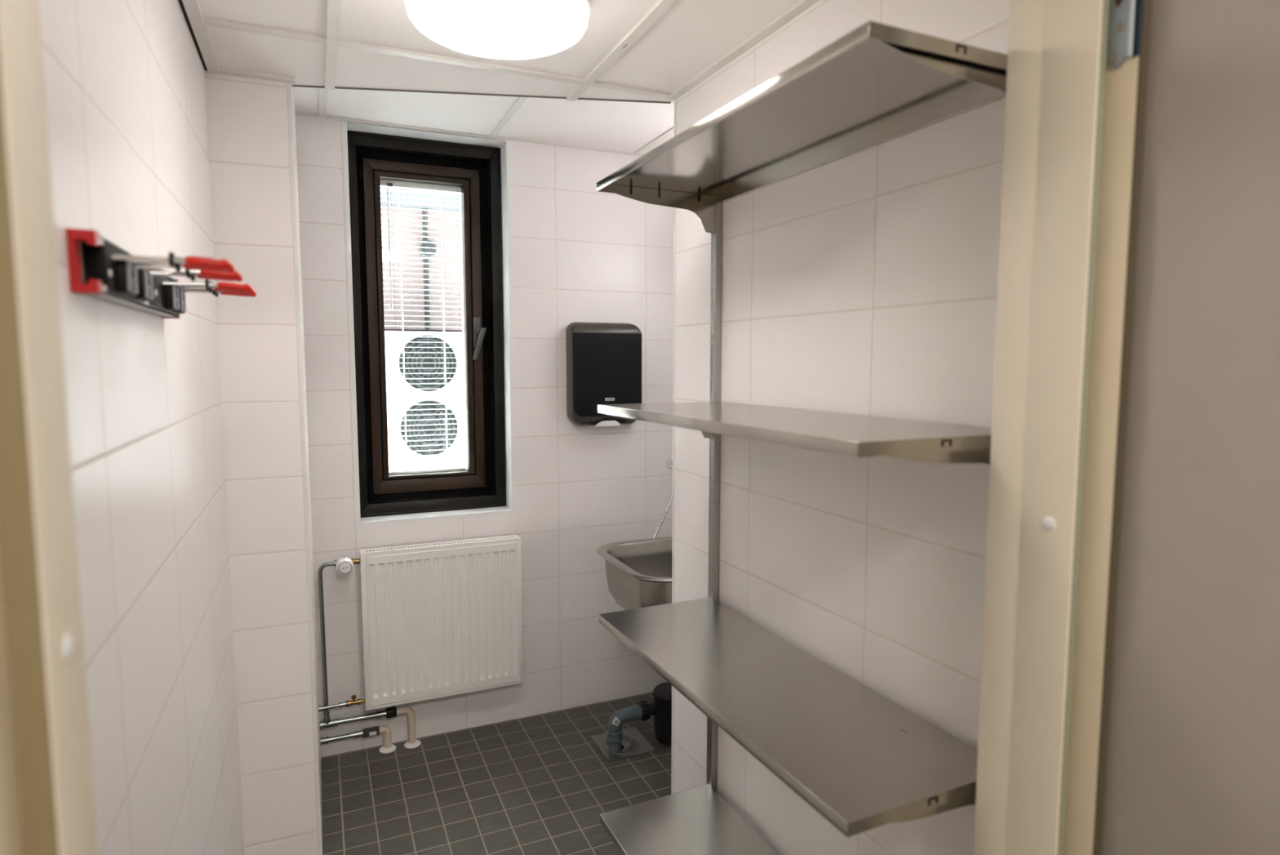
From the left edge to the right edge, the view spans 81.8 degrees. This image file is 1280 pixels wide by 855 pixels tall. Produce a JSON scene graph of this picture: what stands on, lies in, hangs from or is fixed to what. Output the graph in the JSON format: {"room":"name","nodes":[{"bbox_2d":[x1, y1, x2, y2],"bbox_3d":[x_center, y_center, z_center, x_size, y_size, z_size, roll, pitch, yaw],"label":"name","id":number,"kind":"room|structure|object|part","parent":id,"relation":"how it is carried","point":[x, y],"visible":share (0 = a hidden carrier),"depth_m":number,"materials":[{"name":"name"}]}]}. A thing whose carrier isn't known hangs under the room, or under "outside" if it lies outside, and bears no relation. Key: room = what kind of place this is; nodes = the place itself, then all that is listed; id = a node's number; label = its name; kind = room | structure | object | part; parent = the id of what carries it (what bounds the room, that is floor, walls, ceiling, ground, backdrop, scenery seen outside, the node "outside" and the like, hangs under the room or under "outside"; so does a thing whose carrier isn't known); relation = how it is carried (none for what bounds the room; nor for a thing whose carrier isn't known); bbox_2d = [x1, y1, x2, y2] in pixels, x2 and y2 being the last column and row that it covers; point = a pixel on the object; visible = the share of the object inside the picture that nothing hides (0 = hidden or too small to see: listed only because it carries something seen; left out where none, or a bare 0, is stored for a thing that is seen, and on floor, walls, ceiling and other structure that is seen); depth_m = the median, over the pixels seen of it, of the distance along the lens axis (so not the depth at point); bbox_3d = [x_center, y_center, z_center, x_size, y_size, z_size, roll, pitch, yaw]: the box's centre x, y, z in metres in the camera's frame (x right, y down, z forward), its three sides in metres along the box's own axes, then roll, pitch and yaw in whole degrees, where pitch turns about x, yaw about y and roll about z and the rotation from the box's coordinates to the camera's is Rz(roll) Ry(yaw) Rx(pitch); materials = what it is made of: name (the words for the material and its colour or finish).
{"room":"cleaning closet","nodes":[
{"label":"cleaning closet","id":0,"kind":"room"},
{"bbox_2d":[38,0,244,854],"bbox_3d":[-0.850,0.195,1.161,0.199,2.400,1.598,-2,6,-24],"label":"wall","id":1,"kind":"structure","parent":0,"point":[125,82],"depth_m":1.04,"materials":[{"name":"white tile"}]},
{"bbox_2d":[66,227,256,318],"bbox_3d":[-0.607,-0.189,0.990,0.137,0.062,0.499,-2,6,-24],"label":"tool rack","id":2,"kind":"object","parent":1,"relation":"attached to","point":[98,267],"visible":1,"depth_m":0.85,"materials":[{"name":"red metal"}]},
{"bbox_3d":[-0.659,-0.187,0.968,0.022,0.058,0.483,-2,6,-24],"label":"rail","id":3,"kind":"part","parent":2,"relation":"part of","materials":[{"name":"silver metal"}]},
{"bbox_3d":[-0.579,-0.171,0.842,0.002,0.033,0.048,-2,6,-24],"label":"label plate","id":4,"kind":"part","parent":2,"relation":"part of","materials":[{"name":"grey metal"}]},
{"bbox_3d":[-0.544,-0.187,0.821,0.083,0.007,0.009,-3,6,-28],"label":"rod","id":5,"kind":"part","parent":2,"relation":"part of","materials":[{"name":"silver metal"}]},
{"bbox_3d":[-0.616,-0.178,0.926,0.002,0.033,0.048,-2,6,-24],"label":"label plate","id":6,"kind":"part","parent":2,"relation":"part of","materials":[{"name":"grey plastic"}]},
{"bbox_3d":[-0.563,-0.191,0.862,0.084,0.007,0.011,-1,5,-15],"label":"rod","id":7,"kind":"part","parent":2,"relation":"part of","materials":[{"name":"silver metal"}]},
{"bbox_3d":[-0.591,-0.196,0.923,0.089,0.007,0.017,-5,7,-42],"label":"rod","id":8,"kind":"part","parent":2,"relation":"part of","materials":[{"name":"silver metal"}]},
{"bbox_2d":[168,252,175,267],"bbox_3d":[-0.526,-0.188,0.831,0.004,0.017,0.017,-2,6,-24],"label":"hook","id":9,"kind":"object","parent":2,"relation":"in","point":[171,255],"depth_m":0.83,"materials":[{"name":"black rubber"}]},
{"bbox_3d":[-0.607,-0.200,0.962,0.083,0.007,0.009,-3,6,-29],"label":"rod","id":10,"kind":"part","parent":2,"relation":"part of","materials":[{"name":"silver metal"}]},
{"bbox_3d":[-0.697,-0.195,1.110,0.002,0.033,0.046,-2,6,-24],"label":"label plate","id":11,"kind":"part","parent":2,"relation":"part of","materials":[{"name":"grey rubber"}]},
{"bbox_2d":[175,256,181,271],"bbox_3d":[-0.542,-0.192,0.867,0.004,0.017,0.017,-2,6,-24],"label":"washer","id":12,"kind":"object","parent":2,"relation":"in","point":[178,265],"depth_m":0.86,"materials":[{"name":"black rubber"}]},
{"bbox_3d":[-0.723,-0.201,1.170,0.002,0.033,0.042,-2,6,-24],"label":"label plate","id":13,"kind":"part","parent":2,"relation":"part of","materials":[{"name":"grey metal"}]},
{"bbox_2d":[185,268,191,278],"bbox_3d":[-0.574,-0.198,0.940,0.004,0.017,0.017,-2,6,-24],"label":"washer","id":14,"kind":"object","parent":2,"relation":"in","point":[188,272],"depth_m":0.93,"materials":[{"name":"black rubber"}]},
{"bbox_3d":[-0.665,-0.211,1.095,0.084,0.007,0.010,-3,6,-30],"label":"rod","id":15,"kind":"part","parent":2,"relation":"part of","materials":[{"name":"silver metal"}]},
{"bbox_2d":[191,274,195,280],"bbox_3d":[-0.589,-0.201,0.973,0.004,0.017,0.017,-2,6,-24],"label":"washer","id":16,"kind":"object","parent":2,"relation":"in","point":[193,276],"depth_m":0.97,"materials":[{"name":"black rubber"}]},
{"bbox_3d":[-0.682,-0.215,1.133,0.083,0.007,0.009,-2,5,-19],"label":"rod","id":17,"kind":"part","parent":2,"relation":"part of","materials":[{"name":"silver metal"}]},
{"bbox_3d":[-0.697,-0.218,1.166,0.085,0.007,0.012,-4,6,-35],"label":"rod","id":18,"kind":"part","parent":2,"relation":"part of","materials":[{"name":"silver metal"}]},
{"bbox_3d":[-0.711,-0.221,1.199,0.083,0.007,0.007,-2,6,-25],"label":"rod","id":19,"kind":"part","parent":2,"relation":"part of","materials":[{"name":"silver metal"}]},
{"bbox_2d":[204,279,209,290],"bbox_3d":[-0.647,-0.213,1.106,0.004,0.017,0.017,-2,6,-24],"label":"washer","id":20,"kind":"object","parent":2,"relation":"in","point":[206,281],"depth_m":1.10,"materials":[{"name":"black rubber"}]},
{"bbox_2d":[208,281,213,293],"bbox_3d":[-0.662,-0.216,1.139,0.004,0.017,0.017,-2,6,-24],"label":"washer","id":21,"kind":"object","parent":2,"relation":"in","point":[211,291],"depth_m":1.14,"materials":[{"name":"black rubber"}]},
{"bbox_2d":[178,0,207,70],"bbox_3d":[-0.764,-0.817,1.133,0.008,0.005,1.494,-2,6,-24],"label":"trim","id":22,"kind":"structure","parent":1,"relation":"attached to","point":[180,2],"depth_m":1.61,"materials":[{"name":"black metal"}]},
{"bbox_2d":[182,0,220,74],"bbox_3d":[-0.747,-0.815,1.138,0.026,0.012,1.490,-2,6,-24],"label":"trim","id":23,"kind":"structure","parent":1,"relation":"attached to","point":[193,9],"depth_m":1.60,"materials":[{"name":"white metal"}]},
{"bbox_2d":[219,66,295,84],"bbox_3d":[-0.954,-0.880,1.847,0.168,0.011,0.024,-2,6,-24],"label":"trim","id":24,"kind":"structure","parent":1,"relation":"attached to","point":[226,71],"depth_m":1.84,"materials":[{"name":"white metal"}]},
{"bbox_2d":[0,0,1279,854],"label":"door frame","id":25,"kind":"structure","parent":1,"relation":"in","point":[1130,700],"depth_m":0.80,"materials":[{"name":"beige paint"}]},
{"bbox_2d":[204,70,322,854],"bbox_3d":[-1.281,0.085,2.376,0.389,2.400,1.050,-2,6,-24],"label":"wall pier","id":26,"kind":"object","parent":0,"point":[248,139],"visible":0.33,"depth_m":1.94,"materials":[{"name":"white tile"}]},
{"bbox_2d":[286,82,322,854],"bbox_3d":[-0.897,0.219,1.986,0.011,2.204,0.012,-2,6,-24],"label":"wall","id":27,"kind":"structure","parent":26,"relation":"attached to","point":[288,85],"depth_m":1.97,"materials":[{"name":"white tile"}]},
{"bbox_2d":[293,86,674,154],"bbox_3d":[-0.330,-1.126,2.302,1.781,0.094,1.450,-2,6,-24],"label":"ceiling","id":28,"kind":"structure","parent":0,"point":[616,126],"depth_m":2.61,"materials":[{"name":"white paint"}]},
{"bbox_2d":[295,114,673,756],"bbox_3d":[-0.564,0.008,3.126,1.731,2.420,0.267,-2,6,-24],"label":"wall","id":29,"kind":"structure","parent":0,"point":[580,253],"depth_m":3.04,"materials":[{"name":"white tile"}]},
{"bbox_2d":[294,111,346,120],"bbox_3d":[-1.130,-1.105,2.619,0.168,0.009,0.018,-2,6,-24],"label":"trim","id":30,"kind":"structure","parent":29,"relation":"attached to","point":[297,113],"depth_m":2.61,"materials":[{"name":"white"}]},
{"bbox_2d":[319,88,327,116],"bbox_3d":[-0.896,-1.059,2.100,0.024,0.008,1.125,-2,6,-24],"label":"trim","id":31,"kind":"structure","parent":29,"relation":"attached to","point":[322,92],"depth_m":2.47,"materials":[{"name":"white metal"}]},
{"bbox_2d":[342,120,360,523],"bbox_3d":[-1.082,-0.374,2.771,0.013,1.467,0.104,-2,6,-24],"label":"trim","id":32,"kind":"structure","parent":29,"relation":"attached to","point":[344,123],"depth_m":2.72,"materials":[{"name":"white"}]},
{"bbox_2d":[346,130,506,517],"bbox_3d":[-0.858,-0.394,2.999,0.580,1.464,0.151,-2,6,-24],"label":"window","id":33,"kind":"structure","parent":29,"relation":"in","point":[372,157],"depth_m":2.98,"materials":[{"name":"black paint"}]},
{"bbox_2d":[379,179,466,474],"bbox_3d":[-0.881,-0.398,3.027,0.317,1.172,0.038,-2,6,-24],"label":"blind","id":34,"kind":"object","parent":33,"relation":"attached to","point":[384,183],"visible":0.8,"depth_m":3.02,"materials":[{"name":"white"}]},
{"bbox_3d":[-0.982,-0.627,2.947,0.005,0.644,0.005,5,7,44],"label":"pull cord","id":35,"kind":"part","parent":34,"relation":"part of","materials":[{"name":"white fabric"}]},
{"bbox_3d":[-0.961,-0.389,2.998,0.002,1.143,0.029,-2,6,-24],"label":"ladder cord","id":36,"kind":"part","parent":34,"relation":"part of","materials":[{"name":"white fabric"}]},
{"bbox_3d":[-0.884,0.180,3.083,0.311,0.010,0.024,-2,6,-24],"label":"rail","id":37,"kind":"part","parent":34,"relation":"part of","materials":[{"name":"white metal"}]},
{"bbox_3d":[-0.810,-0.395,3.063,0.002,1.143,0.029,-2,6,-24],"label":"ladder cord","id":38,"kind":"part","parent":34,"relation":"part of","materials":[{"name":"white fabric"}]},
{"bbox_3d":[-0.870,-0.392,3.004,0.445,1.304,0.067,-2,6,-24],"label":"sash","id":39,"kind":"part","parent":33,"relation":"part of","materials":[{"name":"brown wood"}]},
{"bbox_3d":[-0.673,-0.392,3.048,0.029,0.125,0.013,-2,6,-24],"label":"handle plate","id":40,"kind":"part","parent":33,"relation":"part of","materials":[{"name":"grey metal"}]},
{"bbox_3d":[-0.655,-0.341,3.021,0.056,0.130,0.012,-2,6,-24],"label":"handle","id":41,"kind":"part","parent":33,"relation":"part of","materials":[{"name":"grey metal"}]},
{"bbox_2d":[346,121,506,147],"bbox_3d":[-0.811,-1.115,2.825,0.581,0.005,0.102,-2,6,-24],"label":"trim","id":42,"kind":"structure","parent":29,"relation":"attached to","point":[354,126],"depth_m":2.81,"materials":[{"name":"white"}]},
{"bbox_2d":[356,506,515,525],"bbox_3d":[-0.810,0.351,2.956,0.607,0.011,0.104,-2,6,-24],"label":"trim","id":43,"kind":"structure","parent":29,"relation":"attached to","point":[499,509],"depth_m":2.94,"materials":[{"name":"white"}]},
{"bbox_2d":[359,534,523,710],"bbox_3d":[-0.765,0.751,2.905,0.613,0.607,0.095,-2,6,-24],"label":"radiator","id":44,"kind":"object","parent":29,"relation":"attached to","point":[445,620],"visible":1,"depth_m":2.85,"materials":[{"name":"white metal"}]},
{"bbox_2d":[319,694,364,711],"bbox_3d":[-1.114,1.027,2.761,0.166,0.040,0.024,-2,6,-25],"label":"pipe","id":45,"kind":"object","parent":44,"relation":"attached to","point":[346,703],"visible":0.97,"depth_m":2.76,"materials":[{"name":"silver metal"}]},
{"bbox_2d":[335,556,359,574],"bbox_3d":[-1.066,0.500,2.700,0.085,0.061,0.090,-2,6,-24],"label":"radiator valve","id":46,"kind":"object","parent":44,"relation":"attached to","point":[344,565],"visible":1,"depth_m":2.66,"materials":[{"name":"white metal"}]},
{"bbox_2d":[359,534,520,556],"bbox_3d":[-0.764,0.457,2.864,0.602,0.014,0.061,-2,6,-24],"label":"grille","id":47,"kind":"object","parent":44,"relation":"attached to","point":[514,541],"depth_m":2.85,"materials":[{"name":"white metal"}]},
{"bbox_2d":[346,117,644,155],"bbox_3d":[-0.454,-1.132,2.919,1.313,0.008,0.012,-2,6,-24],"label":"trim","id":48,"kind":"structure","parent":29,"relation":"attached to","point":[348,119],"depth_m":2.85,"materials":[{"name":"white metal"}]},
{"bbox_2d":[500,140,515,510],"bbox_3d":[-0.538,-0.396,3.009,0.013,1.467,0.104,-2,6,-24],"label":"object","id":49,"kind":"structure","parent":29,"relation":"attached to","point":[504,149],"depth_m":2.99,"materials":[{"name":"white paint"}]},
{"bbox_2d":[489,97,528,137],"bbox_3d":[-0.343,-1.080,2.342,0.024,0.008,1.125,-2,6,-24],"label":"trim","id":50,"kind":"structure","parent":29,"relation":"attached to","point":[517,104],"depth_m":2.62,"materials":[{"name":"white metal"}]},
{"bbox_2d":[565,321,641,426],"bbox_3d":[-0.147,-0.223,3.093,0.310,0.430,0.089,-2,6,-24],"label":"dispenser","id":51,"kind":"object","parent":29,"relation":"attached to","point":[604,359],"visible":0.89,"depth_m":3.05,"materials":[{"name":"grey plastic"}]},
{"bbox_2d":[320,691,671,854],"bbox_3d":[-0.134,1.481,0.815,3.500,0.100,5.150,-2,6,-24],"label":"floor","id":52,"kind":"structure","parent":0,"point":[540,784],"depth_m":2.61,"materials":[{"name":"tile"}]},
{"bbox_2d":[320,724,395,753],"bbox_3d":[-1.074,1.200,2.817,0.272,0.100,0.062,-2,6,-24],"label":"pipe","id":53,"kind":"object","parent":52,"relation":"on","point":[388,747],"visible":0.99,"depth_m":2.82,"materials":[{"name":"silver metal"}]},
{"bbox_2d":[319,706,420,747],"bbox_3d":[-1.032,1.163,2.832,0.364,0.172,0.062,-2,6,-24],"label":"pipe","id":54,"kind":"object","parent":52,"relation":"on","point":[389,712],"visible":0.98,"depth_m":2.84,"materials":[{"name":"silver metal"}]},
{"bbox_2d":[318,560,337,720],"bbox_3d":[-1.137,0.787,2.733,0.084,0.602,0.027,-2,5,-18],"label":"pipe","id":55,"kind":"object","parent":54,"relation":"attached to","point":[326,712],"visible":0.82,"depth_m":2.71,"materials":[{"name":"silver metal"}]},
{"bbox_2d":[323,710,330,720],"bbox_3d":[-1.166,1.072,2.751,0.024,0.032,0.024,-2,6,-24],"label":"socket","id":56,"kind":"object","parent":55,"relation":"attached to","point":[326,713],"depth_m":2.74,"materials":[{"name":"silver metal"}]},
{"bbox_2d":[590,726,655,760],"bbox_3d":[-0.070,1.240,2.905,0.194,0.005,0.200,-2,6,-24],"label":"floor drain","id":57,"kind":"object","parent":52,"relation":"on","point":[633,743],"visible":0.79,"depth_m":2.89,"materials":[{"name":"silver metal"}]},
{"bbox_2d":[607,703,642,751],"bbox_3d":[-0.062,1.165,2.873,0.137,0.158,0.062,-2,6,-24],"label":"pipe","id":58,"kind":"object","parent":57,"relation":"on","point":[633,713],"visible":1,"depth_m":2.84,"materials":[{"name":"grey plastic"}]},
{"bbox_2d":[607,728,622,751],"bbox_3d":[-0.097,1.207,2.860,0.060,0.076,0.060,-2,6,-24],"label":"socket","id":59,"kind":"object","parent":58,"relation":"attached to","point":[615,737],"depth_m":2.84,"materials":[{"name":"blue plastic"}]},
{"bbox_2d":[630,703,639,720],"bbox_3d":[-0.018,1.114,2.889,0.036,0.060,0.060,-2,6,-24],"label":"socket","id":60,"kind":"object","parent":58,"relation":"attached to","point":[635,708],"depth_m":2.86,"materials":[{"name":"blue plastic"}]},
{"bbox_2d":[637,681,671,745],"bbox_3d":[0.104,1.137,2.922,0.213,0.206,0.156,-2,6,-24],"label":"trap","id":61,"kind":"object","parent":52,"relation":"on","point":[661,707],"visible":0.59,"depth_m":2.88,"materials":[{"name":"black plastic"}]},
{"bbox_2d":[197,0,799,102],"bbox_3d":[-0.249,-0.968,1.345,1.410,0.258,1.572,-2,6,-24],"label":"ceiling","id":62,"kind":"structure","parent":0,"point":[690,36],"depth_m":1.68,"materials":[{"name":"white paint"}]},
{"bbox_2d":[203,17,326,44],"bbox_3d":[-0.814,-0.859,1.598,0.251,0.011,0.024,-2,6,-24],"label":"trim","id":63,"kind":"structure","parent":62,"relation":"attached to","point":[207,21],"depth_m":1.59,"materials":[{"name":"white metal"}]},
{"bbox_2d":[324,0,341,90],"bbox_3d":[-0.511,-0.828,1.250,0.024,0.012,1.508,-2,6,-24],"label":"trim","id":64,"kind":"structure","parent":62,"relation":"attached to","point":[334,6],"depth_m":1.64,"materials":[{"name":"white metal"}]},
{"bbox_2d":[337,39,584,84],"bbox_3d":[-0.412,-0.875,1.774,0.580,0.011,0.024,-2,6,-24],"label":"trim","id":65,"kind":"structure","parent":62,"relation":"attached to","point":[342,43],"depth_m":1.76,"materials":[{"name":"white metal"}]},
{"bbox_2d":[404,0,589,59],"bbox_3d":[-0.263,-0.790,1.375,0.337,0.101,0.337,-2,6,-24],"label":"ceiling lamp","id":66,"kind":"object","parent":62,"relation":"attached to","point":[504,29],"visible":1,"depth_m":1.36,"materials":[{"name":"white plastic"}]},
{"bbox_2d":[566,0,676,101],"bbox_3d":[0.077,-0.842,1.411,0.024,0.012,1.331,-2,6,-24],"label":"trim","id":67,"kind":"structure","parent":62,"relation":"attached to","point":[661,6],"depth_m":1.66,"materials":[{"name":"white metal"}]},
{"bbox_2d":[671,315,673,533],"bbox_3d":[0.398,0.031,2.865,0.120,2.420,1.500,-2,6,-24],"label":"wall","id":68,"kind":"structure","parent":0,"point":[673,315],"depth_m":3.25,"materials":[{"name":"white tile"}]},
{"bbox_2d":[595,536,671,692],"bbox_3d":[0.144,0.757,2.703,0.520,0.596,0.542,-2,6,-24],"label":"sink","id":69,"kind":"object","parent":68,"relation":"attached to","point":[638,572],"visible":0.34,"depth_m":2.69,"materials":[{"name":"metal"}]},
{"bbox_2d":[595,536,671,582],"bbox_3d":[0.144,0.567,2.686,0.520,0.216,0.542,-2,6,-24],"label":"basin","id":70,"kind":"object","parent":69,"relation":"in","point":[644,560],"depth_m":2.85,"materials":[{"name":"metal"}]},
{"bbox_2d":[666,460,672,468],"bbox_3d":[0.235,0.142,2.748,0.281,0.047,0.240,-2,6,-24],"label":"mixer tap","id":71,"kind":"object","parent":68,"relation":"attached to","point":[669,463],"visible":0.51,"depth_m":2.70,"materials":[{"name":"silver metal"}]},
{"bbox_2d":[653,488,672,537],"bbox_3d":[0.162,0.385,2.972,0.269,0.497,0.100,1,5,13],"label":"shower hose","id":72,"kind":"object","parent":71,"relation":"hanging from","point":[667,508],"visible":0.23,"depth_m":2.98,"materials":[{"name":"silver metal"}]},
{"bbox_2d":[673,0,1009,854],"bbox_3d":[0.673,0.142,1.636,0.661,2.420,1.330,-2,6,-25],"label":"wall","id":73,"kind":"structure","parent":0,"point":[863,283],"depth_m":1.41,"materials":[{"name":"white tile"}]},
{"bbox_2d":[292,84,671,103],"bbox_3d":[-0.410,-0.896,1.986,0.999,0.006,0.005,-1,5,-7],"label":"trim","id":74,"kind":"structure","parent":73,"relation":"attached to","point":[296,86],"depth_m":1.98,"materials":[{"name":"grey metal"}]},
{"bbox_2d":[590,80,671,97],"bbox_3d":[-0.021,-0.890,1.944,0.225,0.011,0.024,-2,6,-24],"label":"trim","id":75,"kind":"structure","parent":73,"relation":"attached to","point":[597,83],"depth_m":1.94,"materials":[{"name":"white metal"}]},
{"bbox_2d":[634,127,673,154],"bbox_3d":[0.212,-1.102,2.584,0.024,0.008,1.125,-2,6,-24],"label":"trim","id":76,"kind":"structure","parent":73,"relation":"attached to","point":[669,131],"depth_m":2.92,"materials":[{"name":"white"}]},
{"bbox_2d":[671,99,676,794],"bbox_3d":[0.099,0.208,2.107,0.010,2.204,0.012,-2,6,-25],"label":"trim","id":77,"kind":"structure","parent":73,"relation":"attached to","point":[675,100],"depth_m":2.09,"materials":[{"name":"white"}]},
{"bbox_2d":[706,202,723,791],"bbox_3d":[0.189,0.297,1.889,0.018,1.825,0.025,-2,6,-25],"label":"upright","id":78,"kind":"object","parent":73,"relation":"attached to","point":[716,298],"visible":0.7,"depth_m":1.86,"materials":[{"name":"grey metal"}]},
{"bbox_2d":[598,596,977,836],"bbox_3d":[0.227,0.522,1.433,0.310,0.093,0.884,-2,6,-25],"label":"wall shelf","id":79,"kind":"object","parent":78,"relation":"attached to","point":[862,759],"visible":0.93,"depth_m":1.25,"materials":[{"name":"grey metal"}]},
{"bbox_2d":[666,0,820,100],"bbox_3d":[0.333,-0.845,1.467,0.025,0.011,1.190,-2,6,-25],"label":"trim","id":80,"kind":"structure","parent":73,"relation":"attached to","point":[802,6],"depth_m":1.66,"materials":[{"name":"white metal"}]},
{"label":"outside","id":81,"kind":"structure","parent":0,"visible":0},
{"bbox_3d":[0.379,0.912,5.463,13.000,0.200,3.090,-2,6,-24],"label":"yard","id":82,"kind":"structure","parent":81,"visible":0},
{"bbox_2d":[380,186,462,330],"bbox_3d":[-1.485,-0.728,5.832,10.000,3.200,0.450,-2,6,-24],"label":"building","id":83,"kind":"structure","parent":82,"relation":"on","point":[406,320],"depth_m":5.70,"materials":[{"name":"grey brick"}]},
{"bbox_2d":[418,239,436,257],"bbox_3d":[-1.623,-1.367,5.655,0.132,0.132,0.056,-2,6,-24],"label":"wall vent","id":84,"kind":"object","parent":83,"relation":"attached to","point":[422,244],"depth_m":5.64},
{"bbox_2d":[384,328,465,471],"bbox_3d":[-1.577,0.054,5.424,0.950,1.516,0.368,-2,6,-24],"label":"air conditioning unit","id":85,"kind":"object","parent":82,"relation":"on","point":[450,336],"visible":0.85,"depth_m":5.23,"materials":[{"name":"grey"}]},
{"label":"upright","id":86,"kind":"object","parent":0,"visible":0},
{"bbox_2d":[600,783,777,854],"bbox_3d":[0.227,1.022,1.478,0.310,0.093,0.884,-2,6,-25],"label":"wall shelf","id":87,"kind":"object","parent":86,"relation":"attached to","point":[697,820],"visible":1,"depth_m":1.75,"materials":[{"name":"grey metal"}]},
{"bbox_2d":[597,401,991,464],"bbox_3d":[0.227,0.023,1.388,0.310,0.093,0.884,-2,6,-25],"label":"wall shelf","id":88,"kind":"object","parent":86,"relation":"attached to","point":[849,435],"visible":0.88,"depth_m":1.10,"materials":[{"name":"grey metal"}]},
{"bbox_2d":[596,20,1007,234],"bbox_3d":[0.227,-0.478,1.343,0.310,0.093,0.884,-2,6,-25],"label":"wall shelf","id":89,"kind":"object","parent":86,"relation":"attached to","point":[877,83],"visible":0.94,"depth_m":1.20,"materials":[{"name":"grey metal"}]}
]}

